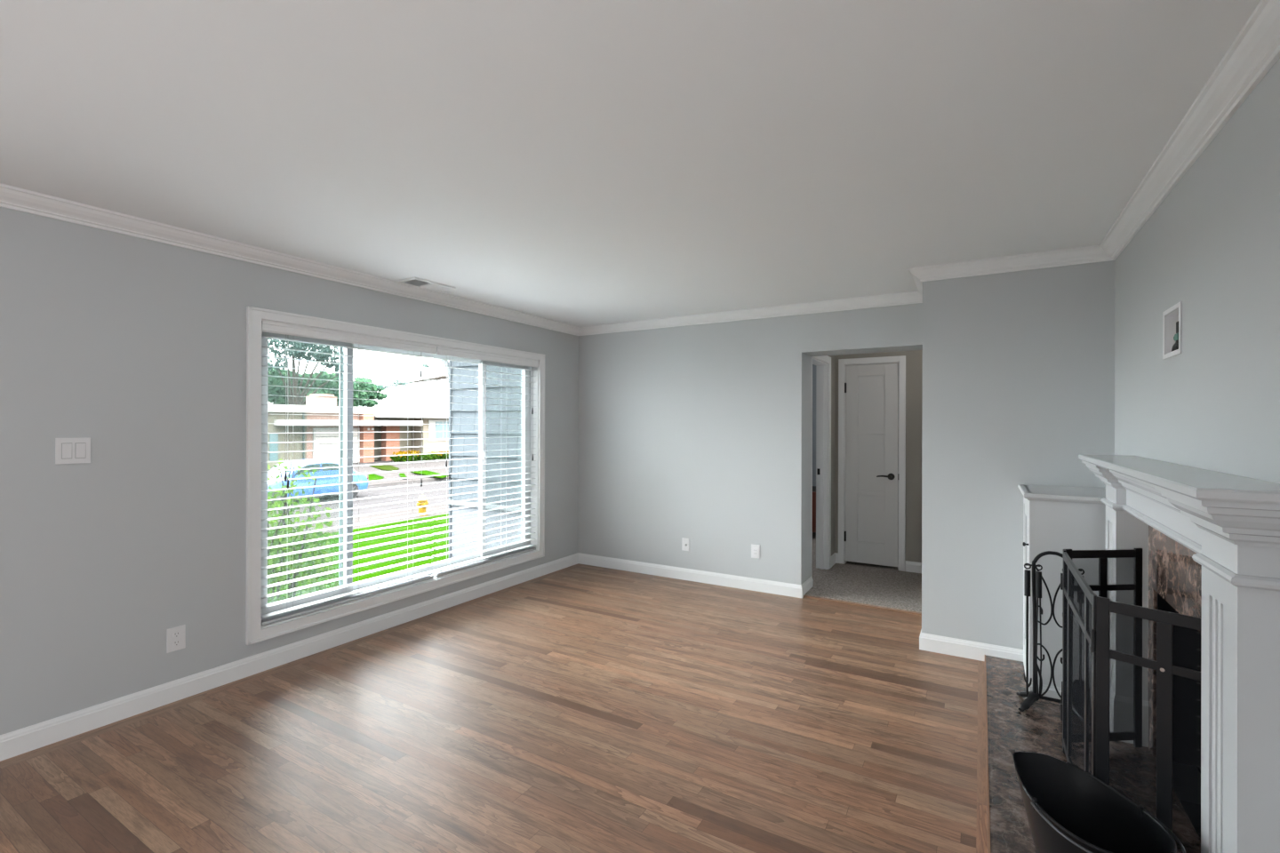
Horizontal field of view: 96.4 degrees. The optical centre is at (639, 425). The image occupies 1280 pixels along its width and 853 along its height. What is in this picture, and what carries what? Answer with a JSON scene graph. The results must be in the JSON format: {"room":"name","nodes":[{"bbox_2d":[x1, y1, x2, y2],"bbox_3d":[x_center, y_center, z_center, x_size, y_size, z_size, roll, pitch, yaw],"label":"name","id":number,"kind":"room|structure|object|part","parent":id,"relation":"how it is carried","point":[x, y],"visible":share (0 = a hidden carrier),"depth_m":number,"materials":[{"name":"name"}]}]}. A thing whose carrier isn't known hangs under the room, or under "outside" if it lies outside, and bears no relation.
{"room":"living room","nodes":[
{"label":"living room","id":0,"kind":"room"},
{"bbox_2d":[0,207,578,735],"bbox_3d":[-2.392,0.260,3.109,0.160,2.520,9.700,0,0,31],"label":"wall","id":1,"kind":"structure","parent":0,"point":[135,347],"depth_m":2.81,"materials":[{"name":"grey paint"}]},
{"bbox_2d":[55,437,90,464],"bbox_3d":[-2.586,0.117,2.614,0.012,0.119,0.119,0,0,31],"label":"light switch","id":2,"kind":"object","parent":1,"relation":"attached to","point":[68,451],"visible":1,"depth_m":2.61,"materials":[{"name":"white plastic"}]},
{"bbox_2d":[166,624,185,653],"bbox_3d":[-2.390,1.102,2.951,0.009,0.122,0.080,0,0,31],"label":"wall outlet","id":3,"kind":"object","parent":1,"relation":"attached to","point":[176,636],"visible":1,"depth_m":2.95,"materials":[{"name":"white plastic"}]},
{"bbox_2d":[172,640,180,646],"bbox_3d":[-2.390,1.124,2.951,0.009,0.032,0.032,0,0,31],"label":"socket","id":4,"kind":"object","parent":3,"relation":"attached to","point":[175,643],"depth_m":2.95,"materials":[{"name":"white plastic"}]},
{"bbox_2d":[172,631,180,638],"bbox_3d":[-2.389,1.080,2.951,0.009,0.032,0.032,0,0,31],"label":"socket","id":5,"kind":"object","parent":3,"relation":"attached to","point":[175,634],"depth_m":2.95,"materials":[{"name":"white plastic"}]},
{"bbox_2d":[245,305,544,645],"bbox_3d":[-1.630,0.286,4.366,0.184,1.910,2.557,0,0,31],"label":"window","id":6,"kind":"structure","parent":1,"relation":"in","point":[256,413],"depth_m":3.85,"materials":[{"name":"white plastic"}]},
{"bbox_3d":[-2.104,0.283,3.633,0.024,1.693,0.576,0,0,31],"label":"sash","id":7,"kind":"part","parent":6,"relation":"part of","materials":[{"name":"white plastic"}]},
{"bbox_3d":[-2.149,0.283,3.638,0.008,1.693,0.543,0,0,31],"label":"screen frame","id":8,"kind":"part","parent":6,"relation":"part of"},
{"bbox_2d":[261,320,436,625],"bbox_3d":[-1.899,0.281,3.849,0.081,1.770,1.230,0,0,31],"label":"window blind","id":9,"kind":"object","parent":6,"relation":"attached to","point":[287,330],"visible":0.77,"depth_m":3.75,"materials":[{"name":"white plastic"}]},
{"bbox_3d":[-2.117,-0.135,3.421,0.006,0.830,0.002,0,0,31],"label":"lift cord","id":10,"kind":"part","parent":9,"relation":"part of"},
{"bbox_3d":[-2.110,-0.112,3.433,0.006,0.875,0.002,0,0,31],"label":"lift cord","id":11,"kind":"part","parent":9,"relation":"part of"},
{"bbox_3d":[-2.127,0.302,3.481,0.065,1.713,0.002,0,0,31],"label":"ladder cord","id":12,"kind":"part","parent":9,"relation":"part of","materials":[{"name":"white fabric"}]},
{"bbox_3d":[-1.906,1.157,3.855,0.060,0.018,1.214,0,0,31],"label":"rail","id":13,"kind":"part","parent":9,"relation":"part of","materials":[{"name":"white plastic"}]},
{"bbox_3d":[-1.909,0.302,3.846,0.065,1.713,0.002,0,0,31],"label":"ladder cord","id":14,"kind":"part","parent":9,"relation":"part of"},
{"bbox_3d":[-1.690,0.303,4.216,0.065,1.713,0.002,0,0,31],"label":"ladder cord","id":15,"kind":"part","parent":9,"relation":"part of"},
{"bbox_3d":[-1.672,0.284,4.393,0.065,1.769,2.401,0,0,31],"label":"frame","id":16,"kind":"part","parent":6,"relation":"part of","materials":[{"name":"white plastic"}]},
{"bbox_3d":[-1.676,0.284,4.400,0.020,1.693,1.250,0,0,31],"label":"sash","id":17,"kind":"part","parent":6,"relation":"part of","materials":[{"name":"white plastic"}]},
{"bbox_2d":[431,346,538,577],"bbox_3d":[-1.283,0.283,4.884,0.081,1.770,1.157,0,0,31],"label":"window blind","id":18,"kind":"object","parent":6,"relation":"attached to","point":[443,351],"visible":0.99,"depth_m":4.83,"materials":[{"name":"white plastic"}]},
{"bbox_3d":[-1.506,0.303,4.525,0.065,1.713,0.002,0,0,31],"label":"ladder cord","id":19,"kind":"part","parent":18,"relation":"part of","materials":[{"name":"white fabric"}]},
{"bbox_3d":[-1.291,1.158,4.889,0.060,0.018,1.141,0,0,31],"label":"rail","id":20,"kind":"part","parent":18,"relation":"part of","materials":[{"name":"white plastic"}]},
{"bbox_3d":[-1.199,0.304,5.041,0.065,1.713,0.002,0,0,31],"label":"ladder cord","id":21,"kind":"part","parent":18,"relation":"part of","materials":[{"name":"white fabric"}]},
{"bbox_3d":[-0.994,-0.137,5.309,0.006,0.820,0.002,0,0,31],"label":"lift cord","id":22,"kind":"part","parent":18,"relation":"part of","materials":[{"name":"white fabric"}]},
{"bbox_3d":[-1.209,0.285,5.137,0.024,1.693,0.574,0,0,31],"label":"sash","id":23,"kind":"part","parent":6,"relation":"part of","materials":[{"name":"white plastic"}]},
{"bbox_3d":[-1.236,0.285,5.174,0.008,1.693,0.530,0,0,31],"label":"screen frame","id":24,"kind":"part","parent":6,"relation":"part of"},
{"bbox_2d":[0,552,813,761],"bbox_3d":[-1.646,1.369,1.956,2.306,0.105,8.482,0,0,31],"label":"baseboard","id":25,"kind":"structure","parent":1,"relation":"attached to","point":[20,741],"depth_m":3.50,"materials":[{"name":"white wood"}]},
{"bbox_2d":[0,0,1279,335],"bbox_3d":[-0.910,-0.958,1.329,4.201,0.078,8.152,0,0,31],"label":"trim","id":26,"kind":"structure","parent":1,"relation":"attached to","point":[1255,50],"depth_m":2.88,"materials":[{"name":"white wood"}]},
{"bbox_2d":[376,363,447,390],"bbox_3d":[-9.757,-0.448,29.210,0.757,6.520,8.235,0,0,32],"label":"tree","id":27,"kind":"object","parent":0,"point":[442,377],"visible":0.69,"depth_m":27.35,"materials":[{"name":"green plant"}]},
{"bbox_2d":[0,532,987,852],"bbox_3d":[0.297,1.468,3.370,4.201,0.116,12.900,0,0,31],"label":"floor","id":28,"kind":"structure","parent":0,"point":[577,708],"depth_m":2.57,"materials":[{"name":"brown wood"}]},
{"bbox_2d":[812,486,815,532],"bbox_3d":[2.366,1.093,7.835,0.990,0.644,1.510,0,0,31],"label":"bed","id":29,"kind":"object","parent":28,"relation":"on","point":[813,487],"visible":0.02,"depth_m":7.09,"materials":[{"name":"brown wood"}]},
{"bbox_2d":[984,655,990,852],"bbox_3d":[1.386,1.408,2.282,0.007,0.041,2.743,0,0,31],"label":"trim","id":30,"kind":"structure","parent":28,"relation":"on","point":[986,707],"depth_m":2.31,"materials":[{"name":"brown wood"}]},
{"bbox_2d":[985,655,1200,852],"bbox_3d":[1.649,1.409,2.126,0.606,0.040,2.743,0,0,31],"label":"hearth","id":31,"kind":"object","parent":28,"relation":"on","point":[1038,729],"visible":0.49,"depth_m":2.38,"materials":[{"name":"stone"}]},
{"bbox_2d":[1016,551,1091,726],"bbox_3d":[2.012,1.003,2.793,0.287,0.774,0.214,0,0,31],"label":"stand","id":32,"kind":"object","parent":31,"relation":"on","point":[1032,697],"visible":0.69,"depth_m":2.80,"materials":[{"name":"black metal"}]},
{"bbox_2d":[1023,563,1031,696],"bbox_3d":[1.913,1.012,2.825,0.026,0.660,0.029,0,0,-24],"label":"poker","id":33,"kind":"object","parent":32,"relation":"hanging from","point":[1027,573],"visible":1,"depth_m":2.82,"materials":[{"name":"black metal"}]},
{"bbox_3d":[1.913,0.780,2.827,0.026,0.127,0.026,0,0,31],"label":"handle","id":34,"kind":"part","parent":33,"relation":"part of","materials":[{"name":"black metal"}]},
{"bbox_2d":[1035,564,1042,694],"bbox_3d":[1.950,0.998,2.800,0.026,0.633,0.026,0,0,-4],"label":"tongs","id":35,"kind":"object","parent":32,"relation":"hanging from","point":[1038,574],"visible":1,"depth_m":2.79,"materials":[{"name":"black metal"}]},
{"bbox_3d":[1.950,0.780,2.800,0.026,0.127,0.026,0,0,31],"label":"handle","id":36,"kind":"part","parent":35,"relation":"part of","materials":[{"name":"black metal"}]},
{"bbox_3d":[2.012,0.988,2.793,0.170,0.743,0.017,0,0,31],"label":"arched frame","id":37,"kind":"part","parent":32,"relation":"part of","materials":[{"name":"black metal"}]},
{"bbox_2d":[1059,681,1062,711],"bbox_3d":[2.044,1.030,2.748,0.044,0.696,0.033,0,0,31],"label":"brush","id":38,"kind":"object","parent":32,"relation":"hanging from","point":[1061,682],"visible":0.05,"depth_m":2.75,"materials":[{"name":"black metal"}]},
{"bbox_2d":[1072,568,1090,711],"bbox_3d":[2.092,1.016,2.718,0.076,0.668,0.029,0,0,31],"label":"shovel","id":39,"kind":"object","parent":32,"relation":"hanging from","point":[1077,685],"visible":0.59,"depth_m":2.72,"materials":[{"name":"black metal"}]},
{"bbox_3d":[2.093,0.780,2.719,0.026,0.127,0.026,0,0,31],"label":"handle","id":40,"kind":"part","parent":39,"relation":"part of","materials":[{"name":"black metal"}]},
{"bbox_2d":[1017,484,1105,709],"bbox_3d":[2.292,0.870,3.049,0.443,1.040,0.528,0,0,31],"label":"base cabinet","id":41,"kind":"object","parent":31,"relation":"on","point":[1056,518],"visible":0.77,"depth_m":2.89,"materials":[{"name":"white wood"}]},
{"bbox_3d":[2.131,0.860,3.142,0.016,0.814,0.366,0,0,31],"label":"cabinet door","id":42,"kind":"part","parent":41,"relation":"part of","materials":[{"name":"white wood"}]},
{"bbox_3d":[2.177,1.356,2.833,0.417,0.068,0.012,0,0,31],"label":"cabinet skirting","id":43,"kind":"part","parent":41,"relation":"part of","materials":[{"name":"white wood"}]},
{"bbox_2d":[1012,752,1185,852],"bbox_3d":[1.267,1.198,1.602,0.375,0.381,0.351,0,0,31],"label":"coal scuttle","id":44,"kind":"object","parent":31,"relation":"on","point":[1069,810],"visible":1,"depth_m":1.70,"materials":[{"name":"black paint"}]},
{"bbox_3d":[1.275,1.085,1.517,0.345,0.055,0.205,0,0,-4],"label":"bail handle","id":45,"kind":"part","parent":44,"relation":"part of","materials":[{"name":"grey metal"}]},
{"bbox_2d":[1060,548,1201,831],"bbox_3d":[1.756,0.960,2.075,0.309,0.859,1.111,0,0,31],"label":"fireplace screen","id":46,"kind":"object","parent":31,"relation":"on","point":[1099,639],"visible":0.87,"depth_m":1.76,"materials":[{"name":"black paint"}]},
{"bbox_3d":[1.610,0.959,2.110,0.010,0.859,0.781,0,0,31],"label":"screen panel","id":47,"kind":"part","parent":46,"relation":"part of","materials":[{"name":"black paint"}]},
{"bbox_3d":[1.989,0.960,2.460,0.354,0.859,0.010,0,0,-4],"label":"screen panel","id":48,"kind":"part","parent":46,"relation":"part of","materials":[{"name":"black paint"}]},
{"bbox_3d":[1.508,0.959,1.647,0.010,0.859,0.315,0,0,-38],"label":"screen panel","id":49,"kind":"part","parent":46,"relation":"part of","materials":[{"name":"black paint"}]},
{"bbox_2d":[0,0,1260,327],"bbox_3d":[-0.709,-1.046,1.238,4.961,0.100,8.202,0,0,31],"label":"ceiling","id":50,"kind":"structure","parent":0,"point":[578,163],"depth_m":1.92,"materials":[{"name":"white paint"}]},
{"bbox_2d":[395,277,455,292],"bbox_3d":[-1.513,-0.992,4.054,0.204,0.014,0.350,0,0,31],"label":"ceiling vent","id":51,"kind":"object","parent":50,"relation":"in","point":[415,282],"visible":1,"depth_m":4.04,"materials":[{"name":"white metal"}]},
{"bbox_2d":[577,303,922,584],"bbox_3d":[0.844,0.217,5.219,3.245,2.420,0.330,0,0,31],"label":"wall","id":52,"kind":"structure","parent":0,"point":[701,434],"depth_m":5.15,"materials":[{"name":"grey paint"}]},
{"bbox_2d":[681,537,689,551],"bbox_3d":[0.418,1.100,5.268,0.074,0.116,0.020,0,0,31],"label":"wall outlet","id":53,"kind":"object","parent":52,"relation":"attached to","point":[685,542],"visible":1,"depth_m":5.27,"materials":[{"name":"white plastic"}]},
{"bbox_2d":[751,544,759,559],"bbox_3d":[0.994,1.089,4.931,0.078,0.116,0.010,0,0,31],"label":"wall outlet","id":54,"kind":"object","parent":52,"relation":"attached to","point":[755,548],"visible":1,"depth_m":4.93,"materials":[{"name":"white plastic"}]},
{"bbox_2d":[752,547,757,555],"bbox_3d":[0.992,1.089,4.928,0.034,0.066,0.004,0,0,31],"label":"socket","id":55,"kind":"object","parent":54,"relation":"attached to","point":[755,549],"depth_m":4.93,"materials":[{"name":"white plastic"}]},
{"bbox_2d":[803,594,921,615],"bbox_3d":[1.763,1.423,4.526,0.953,0.012,0.042,0,0,31],"label":"threshold","id":56,"kind":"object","parent":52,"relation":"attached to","point":[804,596],"depth_m":4.52,"materials":[{"name":"brown wood"}]},
{"bbox_2d":[812,364,815,486],"bbox_3d":[2.663,0.221,8.829,1.880,2.420,0.100,0,0,31],"label":"wall","id":57,"kind":"structure","parent":0,"point":[813,365],"depth_m":8.77,"materials":[{"name":"grey paint"}]},
{"bbox_2d":[815,355,835,555],"bbox_3d":[2.550,0.221,6.908,0.110,2.420,4.318,0,0,31],"label":"wall","id":58,"kind":"structure","parent":0,"point":[833,357],"depth_m":5.81,"materials":[{"name":"beige paint"}]},
{"bbox_2d":[811,355,831,569],"bbox_3d":[1.645,0.371,5.373,0.124,2.084,0.752,0,0,31],"label":"door","id":59,"kind":"structure","parent":58,"relation":"in","point":[823,367],"depth_m":5.61,"materials":[{"name":"white wood"}]},
{"bbox_2d":[834,350,922,562],"bbox_3d":[2.639,0.221,5.562,1.420,2.420,0.100,0,0,31],"label":"wall","id":60,"kind":"structure","parent":0,"point":[914,359],"depth_m":5.52,"materials":[{"name":"beige paint"}]},
{"bbox_2d":[838,355,905,571],"bbox_3d":[2.313,0.371,5.722,0.628,2.087,0.159,0,0,31],"label":"door","id":61,"kind":"structure","parent":60,"relation":"in","point":[872,390],"depth_m":5.71,"materials":[{"name":"white wood"}]},
{"bbox_3d":[2.313,0.934,5.726,0.255,0.477,0.015,0,0,31],"label":"panel","id":62,"kind":"part","parent":61,"relation":"part of","materials":[{"name":"white wood"}]},
{"bbox_3d":[2.316,-0.245,5.726,0.255,0.500,0.015,0,0,31],"label":"panel","id":63,"kind":"part","parent":61,"relation":"part of","materials":[{"name":"white wood"}]},
{"bbox_3d":[2.314,0.372,5.726,0.255,0.567,0.015,0,0,31],"label":"panel","id":64,"kind":"part","parent":61,"relation":"part of","materials":[{"name":"white wood"}]},
{"bbox_3d":[2.405,0.506,5.611,0.162,0.066,0.063,0,0,31],"label":"handle","id":65,"kind":"part","parent":61,"relation":"part of","materials":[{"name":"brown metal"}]},
{"bbox_2d":[831,552,921,573],"bbox_3d":[2.485,1.366,5.454,1.270,0.105,0.240,0,0,31],"label":"baseboard","id":66,"kind":"structure","parent":60,"relation":"attached to","point":[916,567],"depth_m":5.51,"materials":[{"name":"white wood"}]},
{"bbox_2d":[921,260,1114,649],"bbox_3d":[2.558,0.221,3.795,1.156,2.420,1.025,0,0,31],"label":"wall","id":67,"kind":"structure","parent":0,"point":[1019,366],"depth_m":3.44,"materials":[{"name":"grey paint"}]},
{"bbox_2d":[919,630,1023,662],"bbox_3d":[2.198,1.378,3.807,0.559,0.105,0.709,0,0,31],"label":"baseboard","id":68,"kind":"structure","parent":67,"relation":"attached to","point":[965,649],"depth_m":3.52,"materials":[{"name":"white wood"}]},
{"bbox_2d":[1114,57,1279,838],"bbox_3d":[0.766,0.217,-0.074,0.120,2.420,7.457,0,0,31],"label":"wall","id":69,"kind":"structure","parent":0,"point":[1212,246],"depth_m":1.83,"materials":[{"name":"grey paint"}]},
{"bbox_2d":[1162,301,1182,359],"bbox_3d":[2.070,-0.360,2.199,0.045,0.192,0.231,0,0,31],"label":"picture frame","id":70,"kind":"object","parent":69,"relation":"attached to","point":[1174,319],"visible":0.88,"depth_m":2.27,"materials":[{"name":"white plastic"}]},
{"bbox_2d":[1147,525,1201,757],"bbox_3d":[1.911,0.879,1.983,0.012,1.020,1.140,0,0,31],"label":"fireplace surround","id":71,"kind":"object","parent":69,"relation":"attached to","point":[1173,574],"visible":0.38,"depth_m":2.22,"materials":[{"name":"stone"}]},
{"bbox_2d":[1078,454,1279,852],"bbox_3d":[1.820,0.767,2.029,0.215,1.244,1.820,0,0,31],"label":"mantelpiece","id":72,"kind":"object","parent":69,"relation":"attached to","point":[1231,523],"visible":0.91,"depth_m":1.41,"materials":[{"name":"white wood"}]},
{"bbox_3d":[2.219,0.830,2.607,0.121,1.120,0.248,0,0,31],"label":"leg","id":73,"kind":"part","parent":72,"relation":"part of","materials":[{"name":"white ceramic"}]},
{"bbox_2d":[1078,454,1279,503],"bbox_3d":[1.822,0.159,2.029,0.215,0.027,1.820,0,0,31],"label":"mantel shelf","id":74,"kind":"object","parent":72,"relation":"attached to","point":[1196,485],"depth_m":1.52,"materials":[{"name":"white wood"}]},
{"bbox_3d":[1.829,0.225,2.030,0.203,0.108,1.805,0,0,31],"label":"crown moulding","id":75,"kind":"part","parent":72,"relation":"part of","materials":[{"name":"white wood"}]},
{"bbox_3d":[1.857,0.363,2.013,0.137,0.028,1.673,0,0,31],"label":"bead moulding","id":76,"kind":"part","parent":72,"relation":"part of","materials":[{"name":"white wood"}]},
{"bbox_3d":[1.508,0.829,1.412,0.121,1.120,0.253,0,0,31],"label":"leg","id":77,"kind":"part","parent":72,"relation":"part of","materials":[{"name":"white wood"}]},
{"bbox_2d":[1157,593,1201,839],"bbox_3d":[2.220,1.004,1.944,0.560,0.832,0.835,0,0,31],"label":"firebox","id":78,"kind":"object","parent":69,"relation":"attached to","point":[1187,642],"visible":0.14,"depth_m":2.34,"materials":[{"name":"black paint"}]},
{"label":"outside","id":79,"kind":"structure","parent":0,"visible":0},
{"bbox_2d":[267,513,448,603],"bbox_3d":[3.128,2.507,26.061,7.570,0.850,72.000,0,0,31],"label":"lawn","id":80,"kind":"structure","parent":79,"point":[380,532],"depth_m":10.87,"materials":[{"name":"green plant"}]},
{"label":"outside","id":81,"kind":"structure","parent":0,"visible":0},
{"bbox_2d":[277,504,448,540],"bbox_3d":[-1.007,2.883,28.520,2.050,0.120,72.000,0,0,31],"label":"sidewalk","id":82,"kind":"structure","parent":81,"point":[429,509],"depth_m":17.36,"materials":[{"name":"concrete"}]},
{"bbox_2d":[416,493,428,516],"bbox_3d":[-6.761,2.470,17.795,0.336,0.680,0.375,0,0,-19],"label":"fire hydrant","id":83,"kind":"object","parent":82,"relation":"on","point":[424,502],"visible":0.7,"depth_m":17.71,"materials":[{"name":"yellow metal"}]},
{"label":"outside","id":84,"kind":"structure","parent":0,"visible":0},
{"bbox_2d":[268,480,448,527],"bbox_3d":[-5.455,2.973,31.165,7.500,0.160,72.000,0,0,31],"label":"street","id":85,"kind":"structure","parent":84,"point":[441,485],"depth_m":22.13,"materials":[{"name":"grey asphalt"}]},
{"bbox_2d":[267,458,367,507],"bbox_3d":[-12.828,2.111,21.798,1.836,1.570,4.342,0,0,31],"label":"car","id":86,"kind":"object","parent":85,"relation":"on","point":[304,464],"visible":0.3,"depth_m":21.43,"materials":[{"name":"blue paint"}]},
{"bbox_2d":[367,474,448,487],"bbox_3d":[-9.365,2.924,33.491,1.600,0.240,72.000,0,0,31],"label":"kerb","id":87,"kind":"object","parent":85,"relation":"on","point":[390,483],"depth_m":28.54,"materials":[{"name":"concrete"}]},
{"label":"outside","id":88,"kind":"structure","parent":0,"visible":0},
{"bbox_2d":[267,458,448,480],"bbox_3d":[-39.102,2.695,51.180,67.600,0.320,72.000,0,0,31],"label":"ground","id":89,"kind":"structure","parent":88,"point":[363,469],"depth_m":36.05,"materials":[{"name":"concrete"}]},
{"bbox_2d":[267,363,326,405],"bbox_3d":[-37.320,-2.013,61.450,5.153,9.339,7.647,0,0,31],"label":"tree","id":90,"kind":"object","parent":89,"relation":"on","point":[276,391],"visible":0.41,"depth_m":59.60,"materials":[{"name":"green plant"}]},
{"bbox_2d":[268,338,343,405],"bbox_3d":[-32.970,-3.451,57.115,3.751,12.236,8.981,0,0,31],"label":"tree","id":91,"kind":"object","parent":89,"relation":"on","point":[295,400],"visible":0.52,"depth_m":56.08,"materials":[{"name":"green plant"}]},
{"bbox_2d":[267,393,382,467],"bbox_3d":[-25.580,0.191,39.378,11.900,4.951,9.136,0,0,31],"label":"house","id":92,"kind":"structure","parent":89,"relation":"on","point":[321,424],"depth_m":37.56,"materials":[{"name":"beige paint"}]},
{"bbox_3d":[-20.550,1.432,38.840,0.100,2.491,3.233,0,0,31],"label":"garage frame","id":93,"kind":"part","parent":92,"relation":"part of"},
{"bbox_3d":[-20.567,1.492,38.850,0.060,2.371,2.993,0,0,31],"label":"garage door","id":94,"kind":"part","parent":92,"relation":"part of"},
{"bbox_2d":[313,369,376,407],"bbox_3d":[-37.528,-2.104,72.927,4.330,9.520,8.367,0,0,31],"label":"tree","id":95,"kind":"object","parent":89,"relation":"on","point":[334,385],"visible":0.46,"depth_m":72.28,"materials":[{"name":"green plant"}]},
{"bbox_2d":[353,376,388,407],"bbox_3d":[-38.700,-2.165,82.548,3.880,9.636,5.335,0,0,31],"label":"tree","id":96,"kind":"object","parent":89,"relation":"on","point":[379,396],"visible":0.4,"depth_m":82.04,"materials":[{"name":"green plant"}]},
{"bbox_2d":[368,473,383,482],"bbox_3d":[-14.100,2.758,30.595,0.720,0.050,5.714,0,0,-25],"label":"lawn patch","id":97,"kind":"structure","parent":89,"relation":"on","point":[372,476],"depth_m":29.78,"materials":[{"name":"green plant"}]},
{"bbox_2d":[369,464,399,471],"bbox_3d":[-15.928,2.683,36.030,1.230,0.050,6.305,0,0,-36],"label":"lawn patch","id":98,"kind":"structure","parent":89,"relation":"on","point":[379,467],"depth_m":35.59,"materials":[{"name":"green plant"}]},
{"bbox_2d":[399,473,406,478],"bbox_3d":[-12.660,2.721,30.578,0.268,0.050,3.066,0,0,-25],"label":"lawn patch","id":99,"kind":"structure","parent":89,"relation":"on","point":[402,476],"depth_m":30.39,"materials":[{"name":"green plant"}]},
{"bbox_2d":[374,408,448,461],"bbox_3d":[-18.315,0.629,51.103,11.400,4.108,18.396,0,0,31],"label":"house","id":100,"kind":"structure","parent":89,"relation":"on","point":[399,428],"depth_m":44.82,"materials":[{"name":"beige paint"}]},
{"bbox_3d":[-16.200,0.406,46.159,0.090,1.369,0.701,0,0,31],"label":"pane","id":101,"kind":"part","parent":100,"relation":"part of","materials":[{"name":"clear glass"}]},
{"bbox_3d":[-15.777,0.416,46.871,0.090,1.391,0.768,0,0,31],"label":"pane","id":102,"kind":"part","parent":100,"relation":"part of","materials":[{"name":"clear glass"}]},
{"bbox_2d":[390,449,448,462],"bbox_3d":[-16.315,2.320,43.338,1.460,0.956,5.174,0,0,31],"label":"hedge","id":103,"kind":"object","parent":89,"relation":"on","point":[408,457],"visible":0.9,"depth_m":42.25,"materials":[{"name":"green plant"}]},
{"bbox_2d":[410,470,448,479],"bbox_3d":[-11.437,2.694,31.282,1.007,0.050,5.141,0,0,-36],"label":"lawn patch","id":104,"kind":"structure","parent":89,"relation":"on","point":[424,473],"depth_m":31.26,"materials":[{"name":"green plant"}]},
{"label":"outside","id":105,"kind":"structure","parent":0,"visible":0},
{"bbox_2d":[270,502,446,527],"bbox_3d":[-2.060,2.940,29.146,0.400,0.240,72.000,0,0,31],"label":"kerb","id":106,"kind":"object","parent":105,"point":[444,502],"depth_m":18.48,"materials":[{"name":"concrete"}]},
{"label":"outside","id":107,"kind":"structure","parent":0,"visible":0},
{"bbox_3d":[7.722,2.113,23.328,3.120,0.220,72.000,0,0,31],"label":"walkway","id":108,"kind":"object","parent":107,"visible":0},
{"bbox_2d":[267,458,338,604],"bbox_3d":[-3.156,1.190,4.885,0.999,1.794,1.106,0,0,31],"label":"shrub","id":109,"kind":"object","parent":108,"relation":"on","point":[285,531],"visible":0.27,"depth_m":4.94,"materials":[{"name":"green plant"}]},
{"bbox_2d":[440,360,521,559],"bbox_3d":[-1.328,0.492,7.247,2.239,3.260,2.100,0,0,31],"label":"house wing","id":110,"kind":"object","parent":108,"relation":"on","point":[507,434],"visible":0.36,"depth_m":6.49,"materials":[{"name":"paint"}]}
]}

